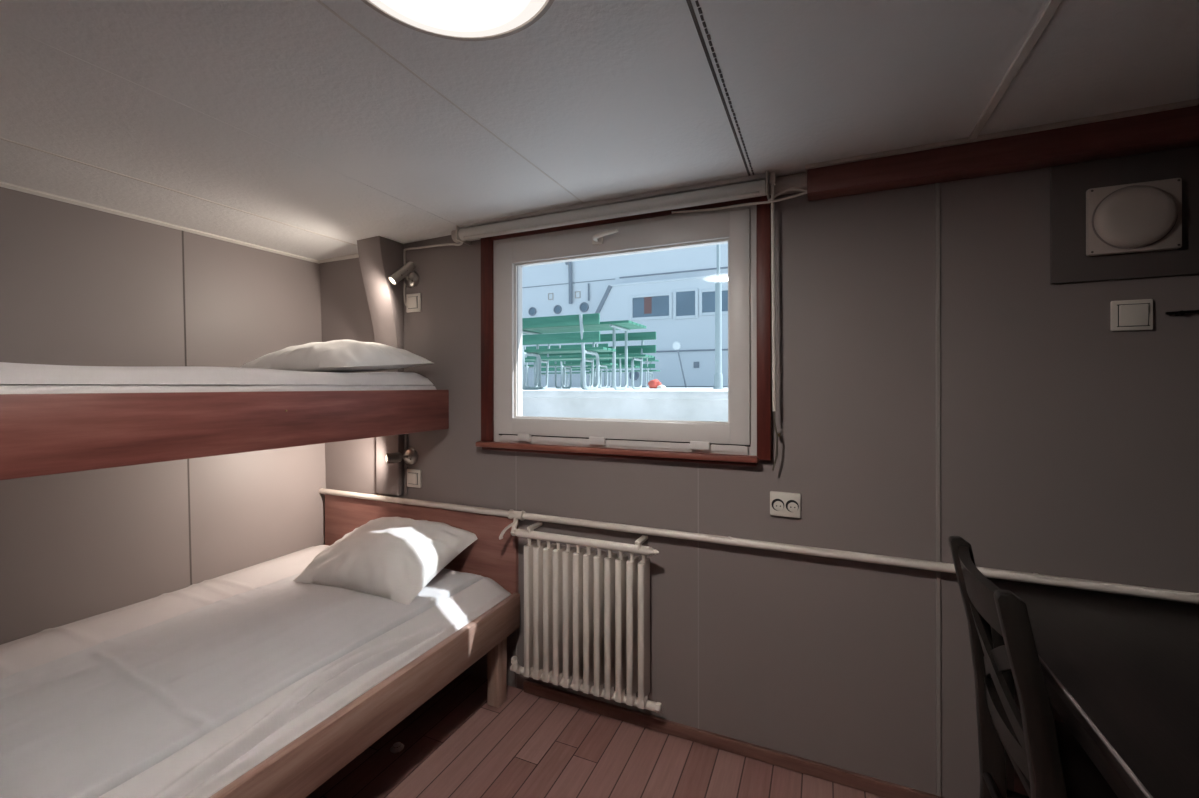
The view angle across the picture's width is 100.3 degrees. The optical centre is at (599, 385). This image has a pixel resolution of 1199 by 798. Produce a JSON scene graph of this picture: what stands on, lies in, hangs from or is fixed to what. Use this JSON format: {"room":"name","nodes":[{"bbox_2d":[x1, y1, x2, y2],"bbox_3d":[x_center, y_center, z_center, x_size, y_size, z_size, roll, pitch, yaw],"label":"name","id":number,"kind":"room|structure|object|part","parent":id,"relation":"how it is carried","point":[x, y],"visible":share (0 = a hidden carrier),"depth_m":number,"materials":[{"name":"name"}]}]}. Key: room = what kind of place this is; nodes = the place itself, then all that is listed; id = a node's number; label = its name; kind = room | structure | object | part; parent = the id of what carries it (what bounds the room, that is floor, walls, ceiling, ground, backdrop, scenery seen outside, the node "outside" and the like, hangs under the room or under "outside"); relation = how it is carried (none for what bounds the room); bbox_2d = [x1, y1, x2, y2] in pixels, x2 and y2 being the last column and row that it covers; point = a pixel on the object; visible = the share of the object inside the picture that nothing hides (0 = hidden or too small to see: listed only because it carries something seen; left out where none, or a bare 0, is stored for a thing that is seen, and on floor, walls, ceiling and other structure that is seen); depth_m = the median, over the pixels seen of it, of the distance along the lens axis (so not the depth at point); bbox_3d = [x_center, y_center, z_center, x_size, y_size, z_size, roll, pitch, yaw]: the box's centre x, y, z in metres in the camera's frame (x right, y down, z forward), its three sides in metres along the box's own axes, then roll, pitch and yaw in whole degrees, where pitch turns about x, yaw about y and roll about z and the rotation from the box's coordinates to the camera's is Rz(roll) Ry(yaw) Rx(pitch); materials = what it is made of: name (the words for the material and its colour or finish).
{"room":"ship cabin","nodes":[
{"label":"ship cabin","id":0,"kind":"room"},
{"bbox_2d":[0,187,325,644],"bbox_3d":[-2.126,0.235,1.196,0.190,2.265,3.150,0,0,24],"label":"wall","id":1,"kind":"structure","parent":0,"point":[80,285],"depth_m":1.90,"materials":[{"name":"beige paint"}]},
{"bbox_2d":[0,181,319,263],"bbox_3d":[-2.089,-0.650,1.234,0.014,0.017,3.050,0,0,24],"label":"crown molding","id":2,"kind":"structure","parent":1,"relation":"attached to","point":[2,184],"depth_m":1.93,"materials":[{"name":"white paint"}]},
{"bbox_2d":[182,231,191,584],"bbox_3d":[-1.688,0.315,2.051,0.082,1.945,0.006,0,0,24],"label":"joint","id":3,"kind":"object","parent":1,"relation":"attached to","point":[182,231],"visible":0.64,"depth_m":2.06,"materials":[{"name":"grey metal"}]},
{"bbox_2d":[0,390,448,479],"bbox_3d":[-1.477,0.105,1.448,0.842,0.175,2.080,0,0,24],"label":"bunk","id":4,"kind":"object","parent":1,"relation":"attached to","point":[41,434],"visible":1,"depth_m":1.30,"materials":[{"name":"red wood"}]},
{"bbox_2d":[0,385,436,393],"bbox_3d":[-1.496,0.062,1.461,0.812,0.129,2.028,0,0,24],"label":"mattress","id":5,"kind":"object","parent":4,"relation":"on","point":[4,389],"visible":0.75,"depth_m":1.34,"materials":[{"name":"white fabric"}]},
{"bbox_2d":[0,362,432,384],"bbox_3d":[-1.498,-0.033,1.463,0.811,0.060,1.970,0,0,24],"label":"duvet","id":6,"kind":"object","parent":5,"relation":"on","point":[10,373],"visible":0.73,"depth_m":1.36,"materials":[{"name":"white fabric"}]},
{"bbox_2d":[241,340,432,371],"bbox_3d":[-1.104,-0.124,2.125,0.628,0.141,0.470,0,0,24],"label":"pillow","id":7,"kind":"object","parent":6,"relation":"on","point":[335,355],"visible":0.85,"depth_m":1.95,"materials":[{"name":"white fabric"}]},
{"bbox_2d":[306,672,884,797],"bbox_3d":[-0.589,1.326,0.565,3.860,0.080,3.250,0,0,24],"label":"floor","id":8,"kind":"structure","parent":0,"point":[457,744],"depth_m":1.71,"materials":[{"name":"brown wood"}]},
{"bbox_2d":[209,494,519,797],"bbox_3d":[-1.293,0.922,1.387,1.195,0.729,2.118,0,0,24],"label":"bunk","id":9,"kind":"object","parent":8,"relation":"on","point":[303,765],"visible":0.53,"depth_m":1.66,"materials":[{"name":"brown wood"}]},
{"bbox_2d":[0,545,510,797],"bbox_3d":[-1.312,0.861,1.398,1.166,0.150,2.042,0,0,24],"label":"mattress","id":10,"kind":"object","parent":9,"relation":"on","point":[202,768],"visible":0.37,"depth_m":1.48,"materials":[{"name":"white fabric"}]},
{"bbox_2d":[0,568,483,797],"bbox_3d":[-1.223,0.789,1.344,0.741,0.034,1.976,0,0,24],"label":"duvet","id":11,"kind":"object","parent":10,"relation":"on","point":[85,723],"visible":0.78,"depth_m":1.33,"materials":[{"name":"grey fabric"}]},
{"bbox_2d":[293,517,477,604],"bbox_3d":[-0.881,0.685,2.108,0.615,0.217,0.463,0,0,24],"label":"pillow","id":12,"kind":"object","parent":11,"relation":"on","point":[393,558],"visible":1,"depth_m":1.97,"materials":[{"name":"white fabric"}]},
{"bbox_3d":[-0.768,0.933,1.135,0.030,0.140,2.085,0,0,24],"label":"rail","id":13,"kind":"part","parent":9,"relation":"part of","materials":[{"name":"brown wood"}]},
{"bbox_3d":[-0.880,0.729,2.350,1.165,0.344,0.023,0,0,24],"label":"headboard","id":14,"kind":"part","parent":9,"relation":"part of","materials":[{"name":"brown wood"}]},
{"bbox_3d":[-0.416,1.114,2.032,0.056,0.343,0.060,0,0,24],"label":"leg","id":15,"kind":"part","parent":9,"relation":"part of","materials":[{"name":"brown wood"}]},
{"bbox_2d":[390,742,403,752],"bbox_3d":[-0.715,1.276,1.769,0.047,0.020,0.046,0,0,24],"label":"paper scrap","id":16,"kind":"object","parent":8,"relation":"on","point":[397,747],"visible":1,"depth_m":1.76,"materials":[{"name":"white paper"}]},
{"bbox_2d":[949,536,1117,797],"bbox_3d":[1.057,0.838,1.034,0.495,0.893,0.440,0,0,24],"label":"dining chair","id":17,"kind":"object","parent":8,"relation":"on","point":[1047,758],"visible":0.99,"depth_m":1.04,"materials":[{"name":"black wood"}]},
{"bbox_3d":[0.968,0.837,1.282,0.117,0.892,0.030,0,0,24],"label":"leg","id":18,"kind":"part","parent":17,"relation":"part of","materials":[{"name":"black wood"}]},
{"bbox_3d":[0.859,0.455,1.123,0.061,0.088,0.352,0,0,24],"label":"rail","id":19,"kind":"part","parent":17,"relation":"part of","materials":[{"name":"black wood"}]},
{"bbox_3d":[0.902,0.747,1.103,0.042,0.053,0.352,0,0,24],"label":"rail","id":20,"kind":"part","parent":17,"relation":"part of","materials":[{"name":"black wood"}]},
{"bbox_3d":[0.813,0.838,0.935,0.117,0.892,0.030,0,0,24],"label":"leg","id":21,"kind":"part","parent":17,"relation":"part of","materials":[{"name":"black wood"}]},
{"bbox_3d":[1.098,0.839,1.016,0.405,0.024,0.440,0,0,24],"label":"seat","id":22,"kind":"part","parent":17,"relation":"part of","materials":[{"name":"black wood"}]},
{"bbox_2d":[988,579,1198,797],"bbox_3d":[1.095,0.922,0.656,0.650,0.723,1.490,0,0,24],"label":"desk","id":23,"kind":"object","parent":8,"relation":"on","point":[1121,673],"visible":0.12,"depth_m":0.97,"materials":[{"name":"black wood"}]},
{"bbox_3d":[1.128,0.937,1.408,0.050,0.693,0.050,0,0,24],"label":"leg","id":24,"kind":"part","parent":23,"relation":"part of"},
{"bbox_2d":[0,0,1198,259],"bbox_3d":[-0.592,-0.801,0.565,3.860,0.296,3.250,0,0,24],"label":"ceiling","id":25,"kind":"structure","parent":0,"point":[610,99],"depth_m":1.20,"materials":[{"name":"paint"}]},
{"bbox_2d":[0,138,356,245],"bbox_3d":[-1.742,-0.671,1.079,0.010,0.006,3.050,0,0,24],"label":"joint","id":26,"kind":"object","parent":25,"relation":"attached to","point":[0,138],"depth_m":1.66,"materials":[{"name":"white paint"}]},
{"bbox_2d":[0,24,458,225],"bbox_3d":[-1.194,-0.691,0.834,0.004,0.005,3.050,0,0,24],"label":"joint","id":27,"kind":"object","parent":25,"relation":"attached to","point":[0,24],"depth_m":1.23,"materials":[{"name":"paint"}]},
{"bbox_2d":[316,0,583,202],"bbox_3d":[-0.651,-0.701,0.592,0.006,0.005,3.050,0,0,24],"label":"joint","id":28,"kind":"object","parent":25,"relation":"attached to","point":[318,1],"depth_m":1.16,"materials":[{"name":"white paint"}]},
{"bbox_2d":[361,0,553,40],"bbox_3d":[-0.240,-0.667,0.764,0.373,0.064,0.373,0,0,24],"label":"ceiling lamp","id":29,"kind":"object","parent":25,"relation":"attached to","point":[461,20],"visible":1,"depth_m":0.87,"materials":[{"name":"white plastic"}]},
{"bbox_2d":[686,0,753,175],"bbox_3d":[-0.085,-0.701,0.339,0.021,0.006,3.050,0,0,24],"label":"joint","id":30,"kind":"object","parent":25,"relation":"attached to","point":[689,3],"visible":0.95,"depth_m":1.13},
{"bbox_2d":[969,0,1062,139],"bbox_3d":[0.464,-0.699,0.094,0.020,0.011,3.050,0,0,24],"label":"ceiling strip","id":31,"kind":"object","parent":25,"relation":"attached to","point":[1051,6],"depth_m":1.07,"materials":[{"name":"white paint"}]},
{"bbox_2d":[320,167,1198,797],"bbox_3d":[0.003,0.233,2.017,3.960,2.265,0.085,0,0,24],"label":"wall","id":32,"kind":"structure","parent":0,"point":[1069,442],"depth_m":1.58,"materials":[{"name":"beige paint"}]},
{"bbox_2d":[319,253,358,262],"bbox_3d":[-1.271,-0.653,2.533,0.445,0.018,0.013,0,0,24],"label":"crown molding","id":33,"kind":"structure","parent":32,"relation":"attached to","point":[350,256],"depth_m":2.55,"materials":[{"name":"white paint"}]},
{"bbox_2d":[357,236,403,494],"bbox_3d":[-1.028,-0.081,2.350,0.145,1.195,0.146,0,0,24],"label":"post","id":34,"kind":"object","parent":32,"relation":"attached to","point":[380,257],"visible":0.67,"depth_m":2.35,"materials":[{"name":"beige paint"}]},
{"bbox_2d":[385,447,417,464],"bbox_3d":[-0.931,0.331,2.334,0.139,0.082,0.077,0,0,-41],"label":"reading lamp","id":35,"kind":"object","parent":32,"relation":"attached to","point":[410,455],"visible":1,"depth_m":2.34,"materials":[{"name":"silver metal"}]},
{"bbox_3d":[-0.898,0.331,2.358,0.082,0.082,0.026,0,0,24],"label":"wall plate","id":36,"kind":"part","parent":35,"relation":"part of","materials":[{"name":"silver metal"}]},
{"bbox_2d":[388,262,418,287],"bbox_3d":[-0.887,-0.510,2.292,0.096,0.114,0.172,0,0,7],"label":"reading lamp","id":37,"kind":"object","parent":32,"relation":"attached to","point":[411,278],"visible":1,"depth_m":2.26,"materials":[{"name":"silver metal"}]},
{"bbox_3d":[-0.890,-0.504,2.354,0.082,0.082,0.026,0,0,24],"label":"wall plate","id":38,"kind":"part","parent":37,"relation":"part of","materials":[{"name":"silver metal"}]},
{"bbox_2d":[404,282,407,307],"bbox_3d":[-0.917,-0.433,2.373,0.029,0.132,0.008,0,0,21],"label":"cable","id":39,"kind":"object","parent":32,"relation":"attached to","point":[404,282],"visible":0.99,"depth_m":2.37,"materials":[{"name":"plastic"}]},
{"bbox_2d":[405,434,407,493],"bbox_3d":[-0.917,0.281,2.374,0.014,0.460,0.014,0,0,24],"label":"cable conduit","id":40,"kind":"object","parent":32,"relation":"attached to","point":[406,435],"visible":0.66,"depth_m":2.37,"materials":[{"name":"beige paint"}]},
{"bbox_2d":[406,293,420,312],"bbox_3d":[-0.877,-0.392,2.354,0.086,0.086,0.017,0,0,24],"label":"light switch","id":41,"kind":"object","parent":32,"relation":"attached to","point":[413,301],"visible":1,"depth_m":2.35,"materials":[{"name":"white plastic"}]},
{"bbox_2d":[407,469,421,487],"bbox_3d":[-0.876,0.435,2.354,0.086,0.084,0.017,0,0,24],"label":"light switch","id":42,"kind":"object","parent":32,"relation":"attached to","point":[414,477],"visible":1,"depth_m":2.35,"materials":[{"name":"white plastic"}]},
{"bbox_2d":[403,241,463,264],"bbox_3d":[-0.755,-0.595,2.288,0.392,0.114,0.034,0,0,30],"label":"cable","id":43,"kind":"object","parent":32,"relation":"attached to","point":[461,243],"visible":0.82,"depth_m":2.31,"materials":[{"name":"white plastic"}]},
{"bbox_2d":[515,452,516,687],"bbox_3d":[-0.355,0.763,2.131,0.005,1.045,0.004,0,0,24],"label":"joint","id":44,"kind":"object","parent":32,"relation":"attached to","point":[515,452],"visible":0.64,"depth_m":2.13,"materials":[{"name":"paint"}]},
{"bbox_2d":[499,517,662,713],"bbox_3d":[-0.081,0.856,1.943,0.670,0.643,0.117,0,0,24],"label":"radiator","id":45,"kind":"object","parent":32,"relation":"attached to","point":[587,615],"visible":1,"depth_m":1.89,"materials":[{"name":"beige metal"}]},
{"bbox_3d":[-0.374,0.592,2.043,0.073,0.064,0.025,0,0,-34],"label":"valve lever","id":46,"kind":"part","parent":45,"relation":"part of","materials":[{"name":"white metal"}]},
{"bbox_2d":[476,195,771,465],"bbox_3d":[0.032,-0.195,1.950,1.212,0.940,0.156,0,0,24],"label":"window","id":47,"kind":"structure","parent":32,"relation":"in","point":[745,439],"depth_m":1.86,"materials":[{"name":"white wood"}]},
{"bbox_3d":[-0.007,-0.562,1.934,0.044,0.030,0.015,0,0,24],"label":"handle","id":48,"kind":"part","parent":47,"relation":"part of","materials":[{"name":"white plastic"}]},
{"bbox_3d":[0.025,-0.569,1.894,0.110,0.031,0.047,0,0,24],"label":"lever","id":49,"kind":"part","parent":47,"relation":"part of","materials":[{"name":"white plastic"}]},
{"bbox_2d":[456,171,769,244],"bbox_3d":[-0.016,-0.663,1.927,1.280,0.073,0.094,0,0,24],"label":"roller blind","id":50,"kind":"object","parent":47,"relation":"attached to","point":[757,185],"visible":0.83,"depth_m":1.84,"materials":[{"name":"fabric"}]},
{"bbox_2d":[769,172,777,470],"bbox_3d":[0.585,-0.211,1.672,0.025,0.987,0.070,0,0,24],"label":"blind wand","id":51,"kind":"object","parent":50,"relation":"hanging from","point":[772,176],"visible":0.89,"depth_m":1.65,"materials":[{"name":"white plastic"}]},
{"bbox_3d":[0.583,0.182,1.659,0.017,0.199,0.024,0,0,9],"label":"pull cord","id":52,"kind":"part","parent":51,"relation":"part of","materials":[{"name":"white plastic"}]},
{"bbox_3d":[0.007,0.251,1.943,1.172,0.022,0.050,0,0,24],"label":"sill","id":53,"kind":"part","parent":47,"relation":"part of","materials":[{"name":"brown wood"}]},
{"bbox_2d":[451,172,806,242],"bbox_3d":[0.020,-0.672,1.942,1.454,0.060,0.060,0,0,24],"label":"roller blind bracket","id":54,"kind":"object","parent":32,"relation":"attached to","point":[799,180],"depth_m":1.65,"materials":[{"name":"white plastic"}]},
{"bbox_2d":[698,463,698,728],"bbox_3d":[0.358,0.742,1.813,0.004,1.005,0.004,0,0,24],"label":"joint","id":55,"kind":"object","parent":32,"relation":"attached to","point":[698,463],"visible":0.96,"depth_m":1.81,"materials":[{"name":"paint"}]},
{"bbox_2d":[523,680,944,797],"bbox_3d":[0.692,1.262,1.655,2.210,0.045,0.016,0,0,24],"label":"baseboard","id":56,"kind":"structure","parent":32,"relation":"attached to","point":[886,789],"depth_m":1.75,"materials":[{"name":"brown wood"}]},
{"bbox_2d":[319,488,1198,603],"bbox_3d":[0.129,0.540,1.887,3.425,0.041,0.048,0,0,24],"label":"pipe","id":57,"kind":"object","parent":32,"relation":"attached to","point":[1115,588],"visible":1,"depth_m":1.62,"materials":[{"name":"beige metal"}]},
{"bbox_2d":[770,491,800,517],"bbox_3d":[0.625,0.399,1.684,0.097,0.082,0.016,0,0,24],"label":"power socket","id":58,"kind":"object","parent":32,"relation":"attached to","point":[785,504],"visible":1,"depth_m":1.68,"materials":[{"name":"white plastic"}]},
{"bbox_2d":[772,499,783,510],"bbox_3d":[0.602,0.401,1.688,0.041,0.041,0.004,0,0,24],"label":"outlet","id":59,"kind":"object","parent":58,"relation":"attached to","point":[777,504],"depth_m":1.69,"materials":[{"name":"white plastic"}]},
{"bbox_2d":[786,500,798,511],"bbox_3d":[0.643,0.401,1.669,0.041,0.041,0.004,0,0,24],"label":"outlet","id":60,"kind":"object","parent":58,"relation":"attached to","point":[791,505],"depth_m":1.67,"materials":[{"name":"white plastic"}]},
{"bbox_2d":[935,183,940,796],"bbox_3d":[1.024,0.276,1.513,0.011,1.935,0.008,0,0,24],"label":"batten","id":61,"kind":"object","parent":32,"relation":"attached to","point":[937,185],"visible":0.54,"depth_m":1.51,"materials":[{"name":"paint"}]},
{"bbox_2d":[805,99,1198,173],"bbox_3d":[1.176,-0.697,1.397,1.110,0.015,0.088,0,0,24],"label":"trim","id":62,"kind":"structure","parent":32,"relation":"attached to","point":[1194,102],"depth_m":1.37,"materials":[{"name":"white plastic"}]},
{"bbox_2d":[807,105,1198,200],"bbox_3d":[1.180,-0.652,1.400,1.105,0.076,0.080,0,0,24],"label":"beam","id":63,"kind":"structure","parent":32,"relation":"attached to","point":[1175,128],"depth_m":1.38,"materials":[{"name":"red wood"}]},
{"bbox_2d":[672,188,806,213],"bbox_3d":[0.463,-0.621,1.705,0.459,0.042,0.029,0,0,29],"label":"power cable","id":64,"kind":"object","parent":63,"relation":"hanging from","point":[791,189],"visible":1,"depth_m":1.66,"materials":[{"name":"white plastic"}]},
{"bbox_2d":[1050,146,1198,283],"bbox_3d":[1.479,-0.450,1.304,0.473,0.327,0.012,0,0,24],"label":"access panel","id":65,"kind":"object","parent":32,"relation":"attached to","point":[1069,183],"visible":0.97,"depth_m":1.34,"materials":[{"name":"beige paint"}]},
{"bbox_2d":[1086,178,1181,255],"bbox_3d":[1.400,-0.443,1.306,0.184,0.181,0.047,0,0,24],"label":"air vent","id":66,"kind":"object","parent":65,"relation":"attached to","point":[1143,216],"visible":1,"depth_m":1.29,"materials":[{"name":"grey plastic"}]},
{"bbox_2d":[1110,299,1152,330],"bbox_3d":[1.416,-0.189,1.329,0.082,0.081,0.017,0,0,24],"label":"light switch","id":67,"kind":"object","parent":32,"relation":"attached to","point":[1126,315],"visible":1,"depth_m":1.33,"materials":[{"name":"white plastic"}]},
{"bbox_2d":[1165,310,1198,314],"bbox_3d":[1.558,-0.190,1.264,0.185,0.015,0.020,0,0,24],"label":"hook","id":68,"kind":"object","parent":32,"relation":"attached to","point":[1182,312],"visible":1,"depth_m":1.28,"materials":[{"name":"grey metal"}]},
{"label":"outside","id":69,"kind":"structure","parent":0,"visible":0},
{"bbox_2d":[522,387,727,421],"bbox_3d":[10.067,1.601,10.273,42.000,3.170,21.030,0,0,24],"label":"deck","id":70,"kind":"object","parent":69,"point":[669,403],"depth_m":3.21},
{"bbox_2d":[541,361,590,386],"bbox_3d":[-1.062,-0.351,15.154,1.900,0.801,0.503,0,0,24],"label":"bench","id":71,"kind":"object","parent":70,"relation":"on","point":[558,362],"visible":0.39,"depth_m":15.09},
{"bbox_2d":[522,313,615,389],"bbox_3d":[-0.785,-0.351,5.721,1.900,0.801,0.503,0,0,24],"label":"bench","id":72,"kind":"object","parent":70,"relation":"on","point":[582,337],"visible":0.61,"depth_m":5.38,"materials":[{"name":"green wood"}]},
{"bbox_3d":[-0.793,-0.351,5.704,0.034,0.801,0.466,0,0,24],"label":"frame","id":73,"kind":"part","parent":72,"relation":"part of","materials":[{"name":"white metal"}]},
{"bbox_3d":[-0.108,-0.352,5.398,0.034,0.801,0.466,0,0,24],"label":"frame","id":74,"kind":"part","parent":72,"relation":"part of","materials":[{"name":"white metal"}]},
{"bbox_2d":[524,343,617,388],"bbox_3d":[-0.631,-0.352,9.376,1.900,0.801,0.503,0,0,24],"label":"bench","id":75,"kind":"object","parent":70,"relation":"on","point":[527,366],"visible":0.61,"depth_m":9.23,"materials":[{"name":"green wood"}]},
{"bbox_3d":[-1.324,-0.351,9.665,0.034,0.801,0.466,0,0,24],"label":"frame","id":76,"kind":"part","parent":75,"relation":"part of","materials":[{"name":"white metal"}]},
{"bbox_3d":[-0.639,-0.352,9.359,0.034,0.801,0.466,0,0,24],"label":"frame","id":77,"kind":"part","parent":75,"relation":"part of","materials":[{"name":"white metal"}]},
{"bbox_3d":[0.046,-0.353,9.053,0.034,0.801,0.466,0,0,24],"label":"frame","id":78,"kind":"part","parent":75,"relation":"part of","materials":[{"name":"white metal"}]},
{"bbox_2d":[522,320,645,389],"bbox_3d":[-0.335,-0.335,6.068,1.700,0.766,0.608,0,0,24],"label":"picnic table","id":79,"kind":"object","parent":70,"relation":"on","point":[625,325],"visible":0.6,"depth_m":5.97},
{"bbox_3d":[-0.880,-0.319,6.318,0.034,0.736,0.580,0,0,24],"label":"frame","id":80,"kind":"part","parent":79,"relation":"part of","materials":[{"name":"white metal"}]},
{"bbox_3d":[0.243,-0.320,5.816,0.034,0.736,0.580,0,0,24],"label":"frame","id":81,"kind":"part","parent":79,"relation":"part of","materials":[{"name":"white metal"}]},
{"bbox_2d":[555,354,620,387],"bbox_3d":[-0.249,-0.335,9.863,1.700,0.766,0.608,0,0,24],"label":"picnic table","id":82,"kind":"object","parent":70,"relation":"on","point":[612,354],"visible":0.34,"depth_m":9.92,"materials":[{"name":"white metal"}]},
{"bbox_3d":[-0.795,-0.319,10.113,0.034,0.736,0.580,0,0,24],"label":"frame","id":83,"kind":"part","parent":82,"relation":"part of","materials":[{"name":"white metal"}]},
{"bbox_3d":[0.328,-0.321,9.612,0.034,0.736,0.580,0,0,24],"label":"frame","id":84,"kind":"part","parent":82,"relation":"part of","materials":[{"name":"white metal"}]},
{"bbox_2d":[525,332,655,389],"bbox_3d":[-0.168,-0.352,7.102,1.900,0.801,0.503,0,0,24],"label":"bench","id":85,"kind":"object","parent":70,"relation":"on","point":[642,336],"visible":0.7,"depth_m":7.01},
{"bbox_3d":[-0.846,-0.351,7.425,0.034,0.801,0.466,0,0,24],"label":"frame","id":86,"kind":"part","parent":85,"relation":"part of","materials":[{"name":"white metal"}]},
{"bbox_3d":[-0.161,-0.352,7.119,0.034,0.801,0.466,0,0,24],"label":"frame","id":87,"kind":"part","parent":85,"relation":"part of","materials":[{"name":"white metal"}]},
{"bbox_3d":[0.524,-0.353,6.813,0.034,0.801,0.466,0,0,24],"label":"frame","id":88,"kind":"part","parent":85,"relation":"part of","materials":[{"name":"white metal"}]},
{"bbox_2d":[554,353,640,387],"bbox_3d":[-0.027,-0.352,10.851,1.900,0.801,0.503,0,0,24],"label":"bench","id":89,"kind":"object","parent":70,"relation":"on","point":[600,361],"visible":0.46,"depth_m":10.87,"materials":[{"name":"green wood"}]},
{"bbox_3d":[-0.020,-0.352,10.868,0.034,0.801,0.466,0,0,24],"label":"frame","id":90,"kind":"part","parent":89,"relation":"part of","materials":[{"name":"white metal"}]},
{"bbox_2d":[588,356,659,386],"bbox_3d":[0.630,-0.353,13.303,1.900,0.801,0.503,0,0,24],"label":"bench","id":91,"kind":"object","parent":70,"relation":"on","point":[647,365],"visible":0.43,"depth_m":12.99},
{"bbox_3d":[1.307,-0.354,12.980,0.034,0.801,0.466,0,0,24],"label":"frame","id":92,"kind":"part","parent":91,"relation":"part of","materials":[{"name":"white metal"}]},
{"bbox_2d":[604,360,658,387],"bbox_3d":[0.774,-0.336,14.116,1.700,0.766,0.608,0,0,24],"label":"picnic table","id":93,"kind":"object","parent":70,"relation":"on","point":[655,360],"visible":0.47,"depth_m":14.03,"materials":[{"name":"white metal"}]},
{"bbox_3d":[0.229,-0.320,14.366,0.034,0.736,0.580,0,0,24],"label":"frame","id":94,"kind":"part","parent":93,"relation":"part of","materials":[{"name":"white metal"}]},
{"bbox_3d":[1.352,-0.322,13.864,0.034,0.736,0.580,0,0,24],"label":"frame","id":95,"kind":"part","parent":93,"relation":"part of","materials":[{"name":"white metal"}]},
{"bbox_2d":[648,379,665,388],"bbox_3d":[1.080,-0.042,9.372,0.350,0.180,0.207,0,0,24],"label":"bag","id":96,"kind":"object","parent":70,"relation":"on","point":[653,384],"visible":1,"depth_m":9.31,"materials":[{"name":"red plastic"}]},
{"bbox_2d":[673,342,686,387],"bbox_3d":[2.452,-0.655,15.308,0.436,1.414,0.095,0,0,24],"label":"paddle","id":97,"kind":"object","parent":70,"relation":"on","point":[676,345],"visible":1,"depth_m":15.29,"materials":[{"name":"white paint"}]},
{"bbox_2d":[713,244,723,388],"bbox_3d":[1.882,-2.368,7.920,0.360,4.830,0.360,0,0,24],"label":"lamp post","id":98,"kind":"object","parent":70,"relation":"on","point":[718,377],"visible":0.48,"depth_m":7.88,"materials":[{"name":"white metal"}]},
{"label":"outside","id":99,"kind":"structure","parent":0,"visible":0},
{"bbox_2d":[522,243,727,386],"bbox_3d":[8.643,-5.512,19.366,44.000,17.000,3.580,0,0,24],"label":"ship","id":100,"kind":"object","parent":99,"point":[671,293],"visible":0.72,"depth_m":20.51,"materials":[{"name":"white paint"}]},
{"bbox_2d":[565,261,572,303],"bbox_3d":[-1.360,-4.658,22.387,0.322,1.957,0.190,0,0,24],"label":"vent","id":101,"kind":"object","parent":100,"relation":"attached to","point":[568,265],"depth_m":22.44,"materials":[{"name":"grey metal"}]},
{"bbox_3d":[-0.680,-3.494,22.182,0.339,0.339,0.025,0,0,24],"label":"pane","id":102,"kind":"part","parent":100,"relation":"part of","materials":[{"name":"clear glass"}]},
{"bbox_2d":[644,297,651,313],"bbox_3d":[1.977,-3.305,20.435,0.322,0.698,0.005,0,0,24],"label":"curtain","id":103,"kind":"object","parent":100,"relation":"hanging from","point":[647,300],"depth_m":20.43,"materials":[{"name":"brown fabric"}]},
{"bbox_3d":[2.090,-3.232,20.402,1.580,0.838,0.025,0,0,24],"label":"pane","id":104,"kind":"part","parent":100,"relation":"part of","materials":[{"name":"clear glass"}]},
{"bbox_3d":[3.415,-3.262,19.810,0.786,0.980,0.025,0,0,24],"label":"pane","id":105,"kind":"part","parent":100,"relation":"part of","materials":[{"name":"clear glass"}]},
{"bbox_2d":[694,362,698,367],"bbox_3d":[3.804,-0.831,19.636,0.220,0.240,0.040,0,0,24],"label":"vent","id":106,"kind":"object","parent":100,"relation":"attached to","point":[696,364],"depth_m":19.61,"materials":[{"name":"grey metal"}]},
{"bbox_3d":[4.618,-3.260,19.273,1.336,0.817,0.025,0,0,24],"label":"pane","id":107,"kind":"part","parent":100,"relation":"part of","materials":[{"name":"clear glass"}]}
]}

